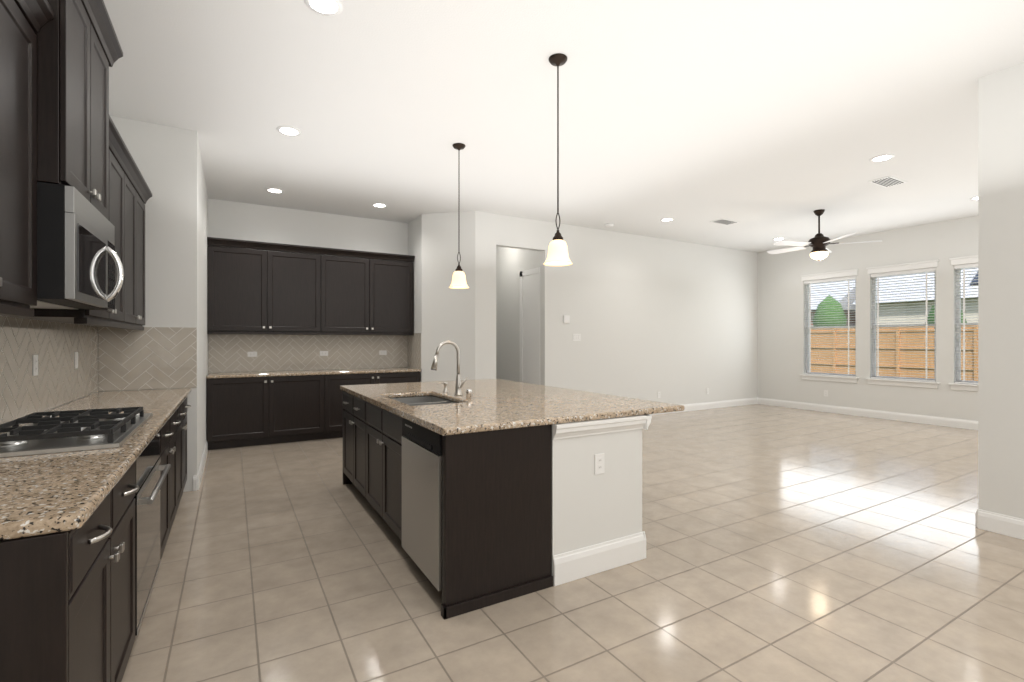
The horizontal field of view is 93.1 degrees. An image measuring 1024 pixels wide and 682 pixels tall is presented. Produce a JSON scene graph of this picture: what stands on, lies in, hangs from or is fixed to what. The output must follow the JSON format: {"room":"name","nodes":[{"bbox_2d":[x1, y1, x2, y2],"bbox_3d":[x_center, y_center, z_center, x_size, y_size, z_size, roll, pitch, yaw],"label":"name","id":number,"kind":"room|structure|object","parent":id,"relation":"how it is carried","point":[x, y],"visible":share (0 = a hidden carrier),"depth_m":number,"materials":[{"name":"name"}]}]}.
{"room":"kitchen","nodes":[
{"label":"kitchen","id":0,"kind":"room"},
{"bbox_2d":[6,316,95,411],"bbox_3d":[-1.759,-0.270,0.976,0.150,3.200,6.850,0,0,-30],"label":"wall","id":1,"kind":"structure","parent":0,"point":[68,402],"depth_m":3.23,"materials":[{"name":"white paint"}]},
{"bbox_2d":[0,0,43,311],"bbox_3d":[-1.694,-0.686,1.342,0.324,1.132,0.938,0,0,-30],"label":"upper cabinet","id":2,"kind":"object","parent":1,"relation":"attached to","point":[19,19],"depth_m":1.69,"materials":[{"name":"brown wood"}]},
{"bbox_2d":[0,316,97,424],"bbox_3d":[-2.424,0.128,2.289,0.007,0.571,3.908,0,0,-30],"label":"backsplash","id":3,"kind":"structure","parent":1,"relation":"attached to","point":[58,380],"depth_m":2.83,"materials":[{"name":"beige tile"}]},
{"bbox_2d":[32,355,37,375],"bbox_3d":[-2.649,0.135,2.697,0.007,0.115,0.070,0,0,-30],"label":"outlet","id":4,"kind":"object","parent":3,"relation":"attached to","point":[35,362],"depth_m":2.68,"materials":[{"name":"white plastic"}]},
{"bbox_2d":[74,352,77,368],"bbox_3d":[-3.059,0.135,3.407,0.007,0.115,0.070,0,0,-30],"label":"outlet","id":5,"kind":"object","parent":3,"relation":"attached to","point":[75,353],"depth_m":3.38,"materials":[{"name":"white plastic"}]},
{"bbox_2d":[0,132,127,323],"bbox_3d":[-2.544,-0.686,2.814,0.324,1.132,0.934,0,0,-30],"label":"upper cabinet","id":6,"kind":"object","parent":1,"relation":"attached to","point":[119,315],"depth_m":3.11,"materials":[{"name":"brown wood"}]},
{"bbox_2d":[40,0,111,222],"bbox_3d":[-2.085,-1.079,2.099,0.404,0.947,0.760,0,0,-30],"label":"upper cabinet","id":7,"kind":"object","parent":1,"relation":"attached to","point":[58,58],"depth_m":2.02,"materials":[{"name":"brown wood"}]},
{"bbox_2d":[30,182,123,309],"bbox_3d":[-2.045,-0.379,2.122,0.494,0.446,0.754,0,0,-30],"label":"microwave","id":8,"kind":"object","parent":7,"relation":"attached to","point":[78,258],"visible":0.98,"depth_m":1.91,"materials":[{"name":"silver metal"}]},
{"bbox_2d":[80,160,147,327],"bbox_3d":[-3.011,-0.686,3.623,0.324,1.132,0.934,0,0,-30],"label":"upper cabinet","id":9,"kind":"object","parent":1,"relation":"attached to","point":[137,194],"depth_m":3.69,"materials":[{"name":"brown wood"}]},
{"bbox_2d":[98,116,207,491],"bbox_3d":[-3.798,-0.270,5.198,0.840,3.200,2.500,0,0,-30],"label":"wall","id":10,"kind":"structure","parent":0,"point":[168,161],"depth_m":4.26,"materials":[{"name":"white paint"}]},
{"bbox_2d":[98,326,196,390],"bbox_3d":[-3.101,0.147,4.150,0.678,0.532,0.007,0,0,-30],"label":"backsplash","id":11,"kind":"structure","parent":10,"relation":"attached to","point":[156,358],"depth_m":4.14,"materials":[{"name":"beige tile"}]},
{"bbox_2d":[208,198,407,372],"bbox_3d":[-2.857,-0.270,7.098,2.690,3.200,0.150,0,0,-30],"label":"wall","id":12,"kind":"structure","parent":0,"point":[245,221],"depth_m":6.94,"materials":[{"name":"white paint"}]},
{"bbox_2d":[207,237,266,332],"bbox_3d":[-3.610,-0.709,6.387,0.669,1.176,0.324,0,0,-30],"label":"upper cabinet","id":13,"kind":"object","parent":12,"relation":"attached to","point":[236,277],"depth_m":6.24,"materials":[{"name":"brown wood"}]},
{"bbox_2d":[267,242,322,332],"bbox_3d":[-3.031,-0.709,6.722,0.669,1.176,0.324,0,0,-30],"label":"upper cabinet","id":14,"kind":"object","parent":12,"relation":"attached to","point":[302,290],"depth_m":6.59,"materials":[{"name":"brown wood"}]},
{"bbox_2d":[208,334,407,372],"bbox_3d":[-2.816,0.147,7.028,2.686,0.532,0.007,0,0,-30],"label":"backsplash","id":15,"kind":"structure","parent":12,"relation":"attached to","point":[229,352],"depth_m":6.92,"materials":[{"name":"beige tile"}]},
{"bbox_2d":[248,352,256,356],"bbox_3d":[-3.535,0.180,6.603,0.115,0.070,0.007,0,0,-30],"label":"outlet","id":16,"kind":"object","parent":15,"relation":"attached to","point":[250,354],"depth_m":6.60,"materials":[{"name":"white plastic"}]},
{"bbox_2d":[320,351,327,355],"bbox_3d":[-2.739,0.180,7.063,0.115,0.070,0.007,0,0,-30],"label":"outlet","id":17,"kind":"object","parent":15,"relation":"attached to","point":[322,353],"depth_m":7.06,"materials":[{"name":"white plastic"}]},
{"bbox_2d":[379,350,386,354],"bbox_3d":[-1.994,0.180,7.493,0.115,0.070,0.007,0,0,-30],"label":"outlet","id":18,"kind":"object","parent":15,"relation":"attached to","point":[381,352],"depth_m":7.49,"materials":[{"name":"white plastic"}]},
{"bbox_2d":[323,247,370,332],"bbox_3d":[-2.452,-0.709,7.056,0.669,1.176,0.324,0,0,-30],"label":"upper cabinet","id":19,"kind":"object","parent":12,"relation":"attached to","point":[346,273],"depth_m":6.93,"materials":[{"name":"brown wood"}]},
{"bbox_2d":[371,253,414,332],"bbox_3d":[-1.872,-0.709,7.391,0.669,1.176,0.324,0,0,-30],"label":"upper cabinet","id":20,"kind":"object","parent":12,"relation":"attached to","point":[391,281],"depth_m":7.25,"materials":[{"name":"brown wood"}]},
{"bbox_2d":[408,211,495,381],"bbox_3d":[-1.143,-0.270,7.769,0.950,3.200,2.000,0,0,-30],"label":"wall","id":21,"kind":"structure","parent":0,"point":[464,320],"depth_m":7.07,"materials":[{"name":"white paint"}]},
{"bbox_2d":[408,333,420,368],"bbox_3d":[-1.496,0.147,7.421,0.007,0.532,0.630,0,0,-30],"label":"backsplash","id":22,"kind":"structure","parent":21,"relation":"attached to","point":[414,350],"depth_m":7.40,"materials":[{"name":"beige tile"}]},
{"bbox_2d":[496,246,540,384],"bbox_3d":[0.035,-0.270,8.519,0.120,3.200,1.880,0,0,-30],"label":"wall","id":23,"kind":"structure","parent":0,"point":[512,264],"depth_m":8.52,"materials":[{"name":"white paint"}]},
{"bbox_2d":[520,267,539,384],"bbox_3d":[0.288,0.080,7.943,0.018,2.500,0.610,0,0,-30],"label":"door","id":24,"kind":"structure","parent":23,"relation":"attached to","point":[529,325],"depth_m":7.92,"materials":[{"name":"white paint"}]},
{"bbox_2d":[103,0,1023,252],"bbox_3d":[2.108,-1.900,5.028,11.000,0.060,10.400,0,0,-30],"label":"ceiling","id":25,"kind":"structure","parent":0,"point":[764,123],"depth_m":3.85,"materials":[{"name":"white paint"}]},
{"bbox_2d":[266,188,283,192],"bbox_3d":[-2.937,-1.867,6.009,0.191,0.006,0.202,0,0,-30],"label":"recessed light","id":26,"kind":"object","parent":25,"relation":"in","point":[274,190],"depth_m":6.01,"materials":[{"name":"white"}]},
{"bbox_2d":[276,126,300,135],"bbox_3d":[-1.981,-1.867,4.305,0.197,0.006,0.207,0,0,-30],"label":"recessed light","id":27,"kind":"object","parent":25,"relation":"in","point":[286,130],"depth_m":4.30,"materials":[{"name":"white"}]},
{"bbox_2d":[304,0,342,15],"bbox_3d":[-1.047,-1.867,2.695,0.194,0.006,0.173,0,0,-30],"label":"recessed light","id":28,"kind":"object","parent":25,"relation":"in","point":[328,7],"depth_m":2.70,"materials":[{"name":"white"}]},
{"bbox_2d":[372,203,386,206],"bbox_3d":[-1.812,-1.867,6.653,0.193,0.006,0.195,0,0,-30],"label":"recessed light","id":29,"kind":"object","parent":25,"relation":"in","point":[375,204],"depth_m":6.67,"materials":[{"name":"white"}]},
{"bbox_2d":[449,143,468,288],"bbox_3d":[-0.507,-1.190,4.638,0.194,1.359,0.194,0,0,-30],"label":"pendant light","id":30,"kind":"object","parent":25,"relation":"hanging from","point":[458,279],"visible":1,"depth_m":4.59,"materials":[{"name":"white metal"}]},
{"bbox_2d":[544,53,572,265],"bbox_3d":[0.304,-1.190,3.213,0.194,1.359,0.194,0,0,-30],"label":"pendant light","id":31,"kind":"object","parent":25,"relation":"hanging from","point":[558,255],"visible":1,"depth_m":3.19,"materials":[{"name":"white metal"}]},
{"bbox_2d":[605,223,613,226],"bbox_3d":[1.559,-1.852,7.759,0.136,0.035,0.136,0,0,-30],"label":"smoke detector","id":32,"kind":"object","parent":25,"relation":"attached to","point":[609,224],"visible":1,"depth_m":7.71,"materials":[{"name":"white plastic"}]},
{"bbox_2d":[710,218,737,224],"bbox_3d":[3.330,-1.865,7.592,0.420,0.010,0.220,0,0,-30],"label":"ceiling vent","id":33,"kind":"object","parent":25,"relation":"in","point":[720,221],"depth_m":7.55,"materials":[{"name":"white metal"}]},
{"bbox_2d":[767,209,880,260],"bbox_3d":[4.371,-1.507,6.995,1.424,0.724,1.384,0,0,-30],"label":"ceiling fan","id":34,"kind":"object","parent":25,"relation":"hanging from","point":[819,242],"visible":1,"depth_m":6.88,"materials":[{"name":"white wood"}]},
{"bbox_2d":[870,154,894,161],"bbox_3d":[3.772,-1.867,4.943,0.210,0.006,0.199,0,0,-30],"label":"recessed light","id":35,"kind":"object","parent":25,"relation":"in","point":[885,157],"depth_m":4.95,"materials":[{"name":"white"}]},
{"bbox_2d":[868,176,906,187],"bbox_3d":[4.408,-1.865,5.686,0.420,0.010,0.220,0,0,-30],"label":"ceiling vent","id":36,"kind":"object","parent":25,"relation":"in","point":[887,181],"depth_m":5.66,"materials":[{"name":"white metal"}]},
{"bbox_2d":[121,404,1023,681],"bbox_3d":[2.108,1.360,5.028,11.000,0.060,10.400,0,0,-30],"label":"floor","id":37,"kind":"structure","parent":0,"point":[789,544],"depth_m":2.68,"materials":[{"name":"tile"}]},
{"bbox_2d":[0,460,138,681],"bbox_3d":[-1.560,0.892,1.409,0.621,0.876,0.956,0,0,-30],"label":"base cabinet","id":38,"kind":"object","parent":37,"relation":"on","point":[67,606],"depth_m":1.20,"materials":[{"name":"brown wood"}]},
{"bbox_2d":[0,388,190,540],"bbox_3d":[-2.213,0.433,2.564,0.648,0.037,3.618,0,0,-30],"label":"countertop","id":39,"kind":"structure","parent":38,"relation":"on","point":[41,494],"depth_m":1.51,"materials":[{"name":"stone"}]},
{"bbox_2d":[0,407,152,457],"bbox_3d":[-1.963,0.379,2.169,0.470,0.070,0.920,0,0,-30],"label":"gas cooktop","id":40,"kind":"object","parent":39,"relation":"in","point":[68,431],"visible":1,"depth_m":1.96,"materials":[{"name":"silver metal"}]},
{"bbox_2d":[134,431,170,635],"bbox_3d":[-1.968,0.893,2.166,0.670,0.874,0.756,0,0,-30],"label":"built-in oven","id":41,"kind":"object","parent":38,"relation":"in","point":[149,478],"visible":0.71,"depth_m":2.21,"materials":[{"name":"silver metal"}]},
{"bbox_2d":[160,406,179,558],"bbox_3d":[-2.415,0.892,2.888,0.621,0.876,0.933,0,0,-30],"label":"base cabinet","id":42,"kind":"object","parent":37,"relation":"on","point":[170,432],"depth_m":3.05,"materials":[{"name":"brown wood"}]},
{"bbox_2d":[180,397,187,499],"bbox_3d":[-2.882,0.892,3.697,0.621,0.876,0.935,0,0,-30],"label":"base cabinet","id":43,"kind":"object","parent":37,"relation":"on","point":[183,407],"depth_m":3.89,"materials":[{"name":"brown wood"}]},
{"bbox_2d":[206,377,269,449],"bbox_3d":[-3.535,0.892,6.260,0.671,0.876,0.618,0,0,-30],"label":"base cabinet","id":44,"kind":"object","parent":37,"relation":"on","point":[247,411],"depth_m":6.00,"materials":[{"name":"brown wood"}]},
{"bbox_2d":[206,367,420,378],"bbox_3d":[-2.658,0.433,6.754,2.684,0.037,0.637,0,0,-30],"label":"countertop","id":45,"kind":"structure","parent":44,"relation":"on","point":[296,372],"depth_m":6.52,"materials":[{"name":"stone"}]},
{"bbox_2d":[270,375,325,443],"bbox_3d":[-2.954,0.892,6.596,0.671,0.876,0.618,0,0,-30],"label":"base cabinet","id":46,"kind":"object","parent":37,"relation":"on","point":[297,403],"depth_m":6.34,"materials":[{"name":"brown wood"}]},
{"bbox_2d":[326,373,377,438],"bbox_3d":[-2.373,0.892,6.931,0.671,0.876,0.618,0,0,-30],"label":"base cabinet","id":47,"kind":"object","parent":37,"relation":"on","point":[334,396],"depth_m":6.59,"materials":[{"name":"brown wood"}]},
{"bbox_2d":[343,391,362,494],"bbox_3d":[-1.082,0.892,4.269,0.621,0.876,0.905,0,0,-30],"label":"base cabinet","id":48,"kind":"object","parent":37,"relation":"on","point":[352,405],"depth_m":4.10,"materials":[{"name":"brown wood"}]},
{"bbox_2d":[378,372,420,383],"bbox_3d":[-1.792,0.892,7.267,0.671,0.876,0.618,0,0,-30],"label":"base cabinet","id":49,"kind":"object","parent":37,"relation":"on","point":[396,377],"depth_m":7.01,"materials":[{"name":"brown wood"}]},
{"bbox_2d":[363,396,498,558],"bbox_3d":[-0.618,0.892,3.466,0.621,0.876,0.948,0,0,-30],"label":"base cabinet","id":50,"kind":"object","parent":37,"relation":"on","point":[496,516],"depth_m":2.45,"materials":[{"name":"brown wood"}]},
{"bbox_2d":[402,418,441,590],"bbox_3d":[-0.245,0.893,2.783,0.613,0.873,0.601,0,0,-30],"label":"dishwasher","id":51,"kind":"object","parent":50,"relation":"in","point":[421,496],"visible":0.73,"depth_m":2.57,"materials":[{"name":"silver metal"}]},
{"bbox_2d":[340,379,684,435],"bbox_3d":[-0.243,0.433,3.832,1.670,0.037,2.570,0,0,-30],"label":"countertop","id":52,"kind":"structure","parent":50,"relation":"on","point":[494,404],"depth_m":3.12,"materials":[{"name":"stone"}]},
{"bbox_2d":[391,396,455,405],"bbox_3d":[-0.656,0.560,3.547,0.460,0.213,0.820,0,0,-30],"label":"island sink","id":53,"kind":"object","parent":52,"relation":"in","point":[422,400],"visible":0.21,"depth_m":3.90,"materials":[{"name":"silver metal"}]},
{"bbox_2d":[431,341,471,397],"bbox_3d":[-0.506,0.206,3.710,0.275,0.417,0.512,0,0,-30],"label":"island faucet","id":54,"kind":"object","parent":52,"relation":"on","point":[458,386],"visible":1,"depth_m":3.68,"materials":[{"name":"grey metal"}]},
{"bbox_2d":[552,419,641,575],"bbox_3d":[-0.118,0.892,3.897,0.667,0.876,2.512,0,0,-30],"label":"wall","id":55,"kind":"structure","parent":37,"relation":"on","point":[589,507],"depth_m":2.79,"materials":[{"name":"white paint"}]},
{"bbox_2d":[553,415,651,585],"bbox_3d":[-0.100,0.892,3.907,0.708,0.876,2.593,0,0,-30],"label":"trim","id":56,"kind":"structure","parent":55,"relation":"attached to","point":[573,565],"depth_m":2.78,"materials":[{"name":"white paint"}]},
{"bbox_2d":[496,214,756,404],"bbox_3d":[2.518,-0.270,8.798,6.420,3.200,0.120,0,0,-30],"label":"wall","id":57,"kind":"structure","parent":0,"point":[672,321],"depth_m":8.64,"materials":[{"name":"white paint"}]},
{"bbox_2d":[563,315,569,322],"bbox_3d":[0.875,-0.350,7.765,0.110,0.120,0.022,0,0,-30],"label":"thermostat","id":58,"kind":"object","parent":57,"relation":"attached to","point":[566,318],"visible":1,"depth_m":7.75,"materials":[{"name":"white plastic"}]},
{"bbox_2d":[573,334,580,340],"bbox_3d":[1.053,-0.060,7.877,0.160,0.114,0.008,0,0,-30],"label":"light switch","id":59,"kind":"object","parent":57,"relation":"attached to","point":[576,337],"visible":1,"depth_m":7.88,"materials":[{"name":"white plastic"}]},
{"bbox_2d":[193,397,1023,539],"bbox_3d":[2.139,1.262,4.976,10.600,0.135,9.880,0,0,-30],"label":"baseboard","id":60,"kind":"structure","parent":57,"relation":"attached to","point":[1006,525],"depth_m":7.83,"materials":[{"name":"white paint"}]},
{"bbox_2d":[757,216,977,420],"bbox_3d":[7.233,-0.270,6.901,0.150,3.200,8.120,0,0,-30],"label":"wall","id":61,"kind":"structure","parent":0,"point":[781,329],"depth_m":8.55,"materials":[{"name":"white paint"}]},
{"bbox_2d":[595,388,827,474],"bbox_3d":[2.838,0.845,6.528,7.834,0.385,4.129,0,0,-30],"label":"outlets","id":62,"kind":"object","parent":61,"relation":"attached to","point":[599,463],"depth_m":2.81,"materials":[{"name":"white plastic"}]},
{"bbox_2d":[800,269,858,382],"bbox_3d":[5.886,-0.265,9.039,0.044,2.030,1.014,0,0,-30],"label":"window","id":63,"kind":"structure","parent":61,"relation":"in","point":[843,273],"depth_m":9.01,"materials":[{"name":"white paint"}]},
{"bbox_2d":[804,276,855,376],"bbox_3d":[5.938,-0.261,9.069,0.056,1.813,0.906,0,0,-30],"label":"window blinds","id":64,"kind":"object","parent":63,"relation":"attached to","point":[831,280],"visible":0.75,"depth_m":9.06,"materials":[{"name":"white plastic"}]},
{"bbox_2d":[806,279,855,375],"bbox_3d":[6.001,-0.260,9.105,0.050,1.818,0.912,0,0,-30],"label":"window unit","id":65,"kind":"structure","parent":61,"relation":"in","point":[807,338],"depth_m":9.18,"materials":[{"name":"white plastic"}]},
{"bbox_2d":[865,260,939,388],"bbox_3d":[6.454,-0.265,8.056,0.044,2.030,1.014,0,0,-30],"label":"window","id":66,"kind":"structure","parent":61,"relation":"in","point":[903,267],"depth_m":8.02,"materials":[{"name":"white paint"}]},
{"bbox_2d":[870,267,935,381],"bbox_3d":[6.505,-0.261,8.086,0.056,1.813,0.906,0,0,-30],"label":"window blinds","id":67,"kind":"object","parent":66,"relation":"attached to","point":[906,272],"visible":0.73,"depth_m":8.06,"materials":[{"name":"white plastic"}]},
{"bbox_2d":[872,271,935,379],"bbox_3d":[6.569,-0.260,8.123,0.050,1.818,0.912,0,0,-30],"label":"window unit","id":68,"kind":"structure","parent":61,"relation":"in","point":[874,362],"depth_m":8.21,"materials":[{"name":"white plastic"}]},
{"bbox_2d":[948,255,977,390],"bbox_3d":[7.021,-0.265,7.073,0.044,2.030,1.014,0,0,-30],"label":"window","id":69,"kind":"structure","parent":61,"relation":"in","point":[960,261],"depth_m":7.36,"materials":[{"name":"white paint"}]},
{"bbox_2d":[954,263,977,383],"bbox_3d":[7.073,-0.261,7.103,0.056,1.813,0.906,0,0,-30],"label":"window blinds","id":70,"kind":"object","parent":69,"relation":"attached to","point":[967,266],"visible":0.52,"depth_m":7.38,"materials":[{"name":"white plastic"}]},
{"bbox_2d":[956,267,977,382],"bbox_3d":[7.136,-0.260,7.140,0.050,1.818,0.912,0,0,-30],"label":"window unit","id":71,"kind":"structure","parent":61,"relation":"in","point":[958,358],"depth_m":7.50,"materials":[{"name":"white plastic"}]},
{"bbox_2d":[978,62,1023,518],"bbox_3d":[4.141,-0.270,2.177,0.150,3.200,3.030,0,0,-30],"label":"wall","id":72,"kind":"structure","parent":0,"point":[1000,291],"depth_m":3.35,"materials":[{"name":"white paint"}]},
{"label":"outside","id":73,"kind":"structure","parent":0,"visible":0},
{"bbox_3d":[27.309,1.555,21.540,49.240,0.150,70.000,0,0,-30],"label":"ground","id":74,"kind":"structure","parent":73,"visible":0},
{"bbox_2d":[811,279,854,326],"bbox_3d":[18.089,-1.745,33.249,12.300,6.450,13.300,0,0,-30],"label":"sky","id":75,"kind":"structure","parent":74,"relation":"on","point":[835,296],"depth_m":25.96,"materials":[{"name":"brick"}]},
{"bbox_2d":[813,295,965,325],"bbox_3d":[18.717,-0.695,17.842,1.860,4.350,14.784,0,0,-30],"label":"tree","id":76,"kind":"object","parent":74,"relation":"on","point":[823,318],"depth_m":23.27,"materials":[{"name":"green plant"}]},
{"bbox_2d":[811,325,977,380],"bbox_3d":[17.343,0.410,16.991,0.150,2.140,56.086,0,0,-30],"label":"fence","id":77,"kind":"object","parent":74,"relation":"on","point":[919,350],"depth_m":19.87,"materials":[{"name":"brown wood"}]},
{"bbox_2d":[853,267,977,324],"bbox_3d":[25.488,-2.295,21.933,12.800,7.550,12.300,0,0,-30],"label":"house","id":78,"kind":"structure","parent":74,"relation":"on","point":[975,309],"depth_m":22.45,"materials":[{"name":"beige"}]}
]}

